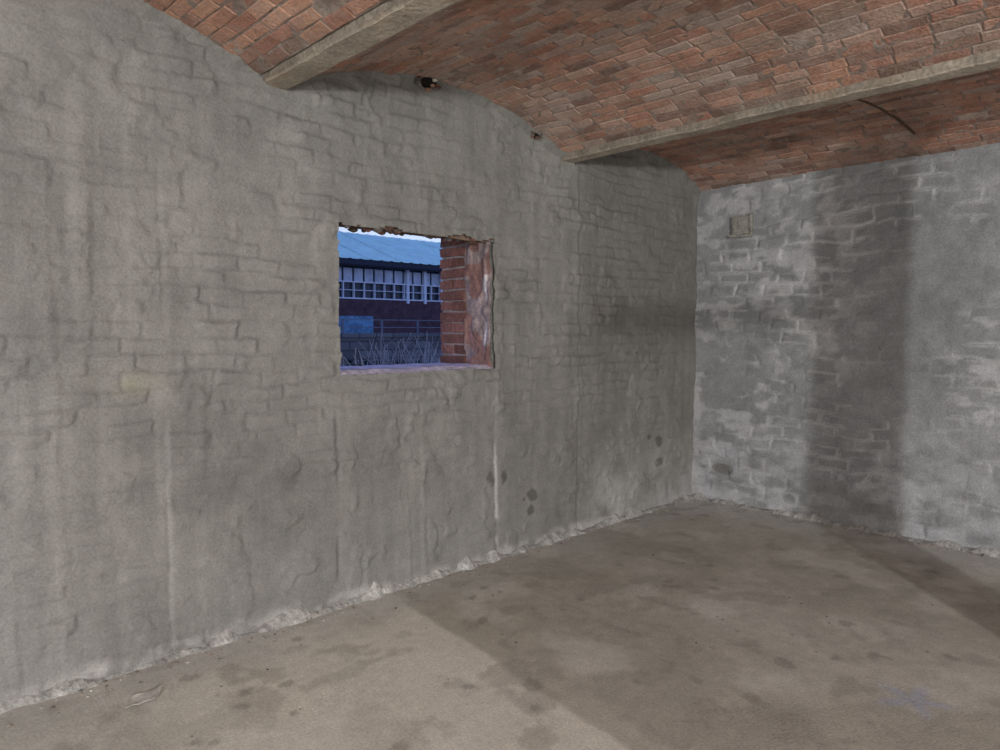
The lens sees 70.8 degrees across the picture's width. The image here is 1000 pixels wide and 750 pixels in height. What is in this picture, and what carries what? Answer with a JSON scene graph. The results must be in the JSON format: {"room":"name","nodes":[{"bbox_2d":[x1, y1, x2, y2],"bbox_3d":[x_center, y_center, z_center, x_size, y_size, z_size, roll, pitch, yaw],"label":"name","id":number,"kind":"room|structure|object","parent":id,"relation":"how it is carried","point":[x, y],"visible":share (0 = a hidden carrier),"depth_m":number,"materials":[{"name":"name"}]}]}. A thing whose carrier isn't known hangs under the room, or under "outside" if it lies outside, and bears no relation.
{"room":"empty basement room","nodes":[
{"label":"empty basement room","id":0,"kind":"room"},
{"bbox_2d":[143,0,384,72],"bbox_3d":[1.444,-1.401,-0.784,2.234,0.304,10.087,-3,5,-44],"label":"ceiling","id":1,"kind":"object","parent":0,"point":[343,15],"visible":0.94,"depth_m":3.18,"materials":[{"name":"red brick"}]},
{"bbox_2d":[148,0,381,73],"bbox_3d":[1.421,-1.383,-0.759,2.198,0.260,10.070,-3,5,-44],"label":"mortar","id":2,"kind":"object","parent":1,"relation":"attached to","point":[324,8],"depth_m":3.15,"materials":[{"name":"grey concrete"}]},
{"bbox_2d":[0,0,698,701],"bbox_3d":[-1.364,-0.308,3.557,8.960,3.360,0.080,-3,5,-44],"label":"wall","id":3,"kind":"structure","parent":0,"point":[188,457],"depth_m":3.68,"materials":[{"name":"grey paint"}]},
{"bbox_2d":[126,0,259,74],"bbox_3d":[-2.020,-1.591,2.836,2.216,0.347,0.058,-3,5,-44],"label":"fillet","id":4,"kind":"object","parent":3,"relation":"attached to","point":[141,8],"depth_m":3.35,"materials":[{"name":"grey concrete"}]},
{"bbox_2d":[0,494,694,713],"bbox_3d":[-0.631,1.283,4.333,6.953,0.118,0.122,-3,5,-44],"label":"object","id":5,"kind":"structure","parent":3,"relation":"attached to","point":[293,617],"depth_m":3.94,"materials":[{"name":"grey concrete"}]},
{"bbox_2d":[413,76,440,91],"bbox_3d":[-0.451,-1.801,4.330,0.192,0.119,0.125,-1,4,-21],"label":"pocket","id":6,"kind":"object","parent":3,"relation":"attached to","point":[426,83],"visible":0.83,"depth_m":4.31,"materials":[{"name":"black"}]},
{"bbox_2d":[288,71,566,157],"bbox_3d":[-0.324,-1.692,4.452,2.226,0.351,0.059,-3,5,-44],"label":"fillet","id":7,"kind":"object","parent":3,"relation":"attached to","point":[480,100],"depth_m":4.63,"materials":[{"name":"grey concrete"}]},
{"bbox_2d":[531,131,542,139],"bbox_3d":[0.255,-1.709,5.019,0.113,0.062,0.068,-3,5,-44],"label":"pocket","id":8,"kind":"object","parent":3,"relation":"attached to","point":[534,135],"visible":1,"depth_m":5.00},
{"bbox_2d":[575,149,700,197],"bbox_3d":[1.225,-1.759,5.935,1.838,0.316,0.054,-3,5,-44],"label":"fillet","id":9,"kind":"object","parent":3,"relation":"attached to","point":[673,170],"depth_m":6.20,"materials":[{"name":"grey concrete"}]},
{"bbox_2d":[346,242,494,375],"bbox_3d":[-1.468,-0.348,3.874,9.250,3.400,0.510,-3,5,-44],"label":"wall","id":10,"kind":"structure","parent":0,"point":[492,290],"depth_m":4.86,"materials":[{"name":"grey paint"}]},
{"bbox_2d":[338,222,485,241],"bbox_3d":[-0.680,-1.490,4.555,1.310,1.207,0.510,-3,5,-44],"label":"lintel","id":11,"kind":"object","parent":10,"relation":"attached to","point":[461,237],"visible":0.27,"depth_m":4.59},
{"bbox_2d":[338,224,493,244],"bbox_3d":[-0.542,-0.902,4.451,1.248,0.087,0.220,-3,5,-44],"label":"mortar","id":12,"kind":"object","parent":11,"relation":"attached to","point":[395,231],"visible":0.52,"depth_m":4.28,"materials":[{"name":"grey concrete"}]},
{"bbox_2d":[340,362,493,374],"bbox_3d":[-0.662,-0.046,4.630,1.210,0.032,0.540,-3,5,-44],"label":"window sill","id":13,"kind":"structure","parent":10,"relation":"on","point":[398,368],"depth_m":4.54,"materials":[{"name":"grey concrete"}]},
{"bbox_2d":[439,239,465,362],"bbox_3d":[-0.324,-0.535,5.116,0.076,0.934,0.280,-3,5,-44],"label":"jamb","id":14,"kind":"structure","parent":10,"relation":"attached to","point":[453,306],"depth_m":5.10,"materials":[{"name":"red brick"}]},
{"bbox_2d":[463,240,491,367],"bbox_3d":[-0.159,-0.509,4.906,0.036,0.910,0.274,-3,5,-44],"label":"plaster","id":15,"kind":"object","parent":10,"relation":"attached to","point":[478,271],"depth_m":4.91,"materials":[{"name":"paint"}]},
{"bbox_2d":[0,499,999,749],"bbox_3d":[2.091,1.600,0.056,8.960,0.009,10.044,-3,5,-44],"label":"floor","id":16,"kind":"structure","parent":0,"point":[574,677],"depth_m":3.41,"materials":[{"name":"concrete"}]},
{"bbox_2d":[126,686,160,707],"bbox_3d":[-1.542,1.395,3.048,0.172,0.010,0.092,-3,5,-44],"label":"paper scrap","id":17,"kind":"object","parent":16,"relation":"on","point":[139,698],"visible":1,"depth_m":3.05,"materials":[{"name":"white paper"}]},
{"bbox_2d":[0,499,986,737],"bbox_3d":[0.958,1.367,3.636,5.575,0.012,3.251,-3,5,-44],"label":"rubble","id":18,"kind":"object","parent":16,"relation":"on","point":[220,659],"visible":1,"depth_m":4.10,"materials":[{"name":"grey stone"}]},
{"bbox_2d":[321,0,999,151],"bbox_3d":[3.143,-1.506,0.829,2.244,0.300,10.102,-3,5,-44],"label":"vault","id":19,"kind":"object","parent":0,"point":[879,13],"visible":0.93,"depth_m":3.70,"materials":[{"name":"red brick"}]},
{"bbox_2d":[318,0,999,152],"bbox_3d":[3.116,-1.487,0.858,2.208,0.260,10.070,-3,5,-44],"label":"mortar","id":20,"kind":"object","parent":19,"relation":"attached to","point":[807,43],"depth_m":3.76,"materials":[{"name":"grey concrete"}]},
{"bbox_2d":[638,68,999,190],"bbox_3d":[4.692,-1.569,2.312,1.857,0.273,10.101,-3,5,-44],"label":"vault east bricks","id":21,"kind":"object","parent":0,"point":[952,101],"visible":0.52,"depth_m":5.17},
{"bbox_2d":[642,71,999,188],"bbox_3d":[4.667,-1.551,2.339,1.818,0.230,10.070,-3,5,-44],"label":"mortar","id":22,"kind":"object","parent":21,"relation":"attached to","point":[843,150],"depth_m":5.23,"materials":[{"name":"grey concrete"}]},
{"bbox_2d":[857,99,915,134],"bbox_3d":[2.640,-1.762,4.809,0.772,0.124,0.032,-3,4,-35],"label":"rod","id":23,"kind":"object","parent":21,"relation":"attached to","point":[861,100],"visible":0.83,"depth_m":4.84,"materials":[{"name":"metal"}]},
{"bbox_2d":[692,142,999,550],"bbox_3d":[5.303,-0.279,3.039,0.054,3.370,10.084,-3,5,-44],"label":"wall","id":24,"kind":"structure","parent":0,"point":[848,346],"depth_m":5.60,"materials":[{"name":"grey brick"}]},
{"bbox_2d":[729,212,753,237],"bbox_3d":[2.148,-1.326,6.246,0.076,0.216,0.216,-3,5,-44],"label":"junction box","id":25,"kind":"object","parent":24,"relation":"attached to","point":[742,225],"visible":1,"depth_m":6.21,"materials":[{"name":"grey metal"}]},
{"bbox_2d":[692,493,999,557],"bbox_3d":[3.400,1.242,5.095,0.112,0.102,4.547,-3,5,-44],"label":"baseboard","id":26,"kind":"structure","parent":24,"relation":"attached to","point":[812,517],"depth_m":5.66,"materials":[{"name":"grey concrete"}]},
{"bbox_3d":[5.662,0.138,-3.717,9.450,3.400,0.200,-3,5,-44],"label":"wall","id":27,"kind":"structure","parent":0,"visible":0},
{"bbox_2d":[261,0,458,89],"bbox_3d":[2.285,-1.317,0.066,0.191,0.098,10.060,-3,5,-44],"label":"beam","id":28,"kind":"structure","parent":27,"relation":"attached to","point":[388,18],"depth_m":3.08,"materials":[{"name":"beige concrete"}]},
{"bbox_2d":[561,49,999,162],"bbox_3d":[3.965,-1.414,1.669,0.180,0.098,10.060,-3,5,-44],"label":"beam","id":29,"kind":"structure","parent":27,"relation":"attached to","point":[989,60],"depth_m":3.95,"materials":[{"name":"beige concrete"}]},
{"bbox_3d":[-32.018,-1.703,55.220,150.000,0.250,115.920,-3,5,-44],"label":"ground","id":30,"kind":"structure","parent":0,"visible":0},
{"bbox_2d":[338,316,373,332],"bbox_3d":[-4.201,-0.455,19.025,1.800,2.280,0.100,-3,5,-44],"label":"sign board","id":31,"kind":"object","parent":30,"relation":"on","point":[347,323],"visible":0.24,"depth_m":19.19,"materials":[{"name":"blue metal"}]},
{"bbox_2d":[340,358,437,365],"bbox_3d":[-3.216,0.381,13.591,5.236,1.389,12.254,4,5,44],"label":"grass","id":32,"kind":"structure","parent":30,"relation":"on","point":[349,360],"depth_m":13.93,"materials":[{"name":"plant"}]},
{"bbox_2d":[339,319,440,332],"bbox_3d":[3.457,-0.809,25.331,40.000,2.180,0.050,-3,5,-44],"label":"railing","id":33,"kind":"object","parent":30,"relation":"on","point":[342,320],"visible":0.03,"depth_m":18.93,"materials":[{"name":"grey metal"}]},
{"bbox_2d":[339,298,442,332],"bbox_3d":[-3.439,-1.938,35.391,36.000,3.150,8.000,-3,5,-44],"label":"wall","id":34,"kind":"structure","parent":30,"relation":"on","point":[391,312],"depth_m":29.01,"materials":[{"name":"brown brick"}]},
{"bbox_2d":[339,266,438,300],"bbox_3d":[-0.814,-3.958,32.509,36.000,1.250,0.100,-3,5,-44],"label":"glazing","id":35,"kind":"object","parent":34,"relation":"on","point":[347,285],"visible":0.02,"depth_m":28.64,"materials":[{"name":"glass"}]},
{"bbox_2d":[338,270,442,304],"bbox_3d":[-0.697,-3.876,32.391,36.030,1.400,0.180,-3,5,-44],"label":"window frames","id":36,"kind":"structure","parent":34,"relation":"in","point":[405,292],"depth_m":29.27,"materials":[{"name":"white metal"}]},
{"bbox_2d":[338,267,438,285],"bbox_3d":[-0.568,-4.258,32.580,36.380,0.500,0.070,-3,5,-44],"label":"panels","id":37,"kind":"object","parent":36,"relation":"attached to","point":[347,272],"visible":0.15,"depth_m":28.58,"materials":[{"name":"glass"}]},
{"bbox_2d":[339,258,441,272],"bbox_3d":[-0.607,-4.668,32.246,38.000,0.240,0.800,-3,5,-44],"label":"fascia","id":38,"kind":"object","parent":36,"relation":"on","point":[349,262],"depth_m":28.10,"materials":[{"name":"metal"}]},
{"bbox_2d":[337,231,441,265],"bbox_3d":[-3.624,-5.849,35.276,37.920,1.730,9.550,-3,5,-44],"label":"sheeting","id":39,"kind":"object","parent":38,"relation":"on","point":[364,249],"visible":0.12,"depth_m":30.59,"materials":[{"name":"blue metal"}]},
{"bbox_2d":[339,230,437,263],"bbox_3d":[-1.825,-5.786,33.669,37.560,1.710,4.760,-3,5,-44],"label":"ribs","id":40,"kind":"object","parent":39,"relation":"attached to","point":[339,230],"visible":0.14,"depth_m":30.61,"materials":[{"name":"blue metal"}]},
{"bbox_2d":[340,333,442,365],"bbox_3d":[3.958,-0.571,24.821,40.000,1.870,0.500,-3,5,-44],"label":"wall","id":41,"kind":"structure","parent":30,"relation":"on","point":[349,342],"depth_m":17.98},
{"bbox_2d":[342,341,441,365],"bbox_3d":[-1.960,0.208,13.531,4.791,1.760,2.155,-3,5,-44],"label":"dry shrub","id":42,"kind":"object","parent":30,"relation":"on","point":[429,341],"visible":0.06,"depth_m":13.43,"materials":[{"name":"grey plant"}]},
{"bbox_2d":[344,337,440,365],"bbox_3d":[-1.126,0.423,8.873,2.468,1.924,2.118,2,4,33],"label":"dry shrub","id":43,"kind":"object","parent":30,"relation":"on","point":[407,361],"visible":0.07,"depth_m":8.92,"materials":[{"name":"grey plant"}]},
{"bbox_2d":[353,331,439,365],"bbox_3d":[-1.311,0.284,10.832,2.653,1.953,2.974,2,4,25],"label":"dry shrub","id":44,"kind":"object","parent":30,"relation":"on","point":[384,350],"visible":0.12,"depth_m":10.36,"materials":[{"name":"grey plant"}]}
]}

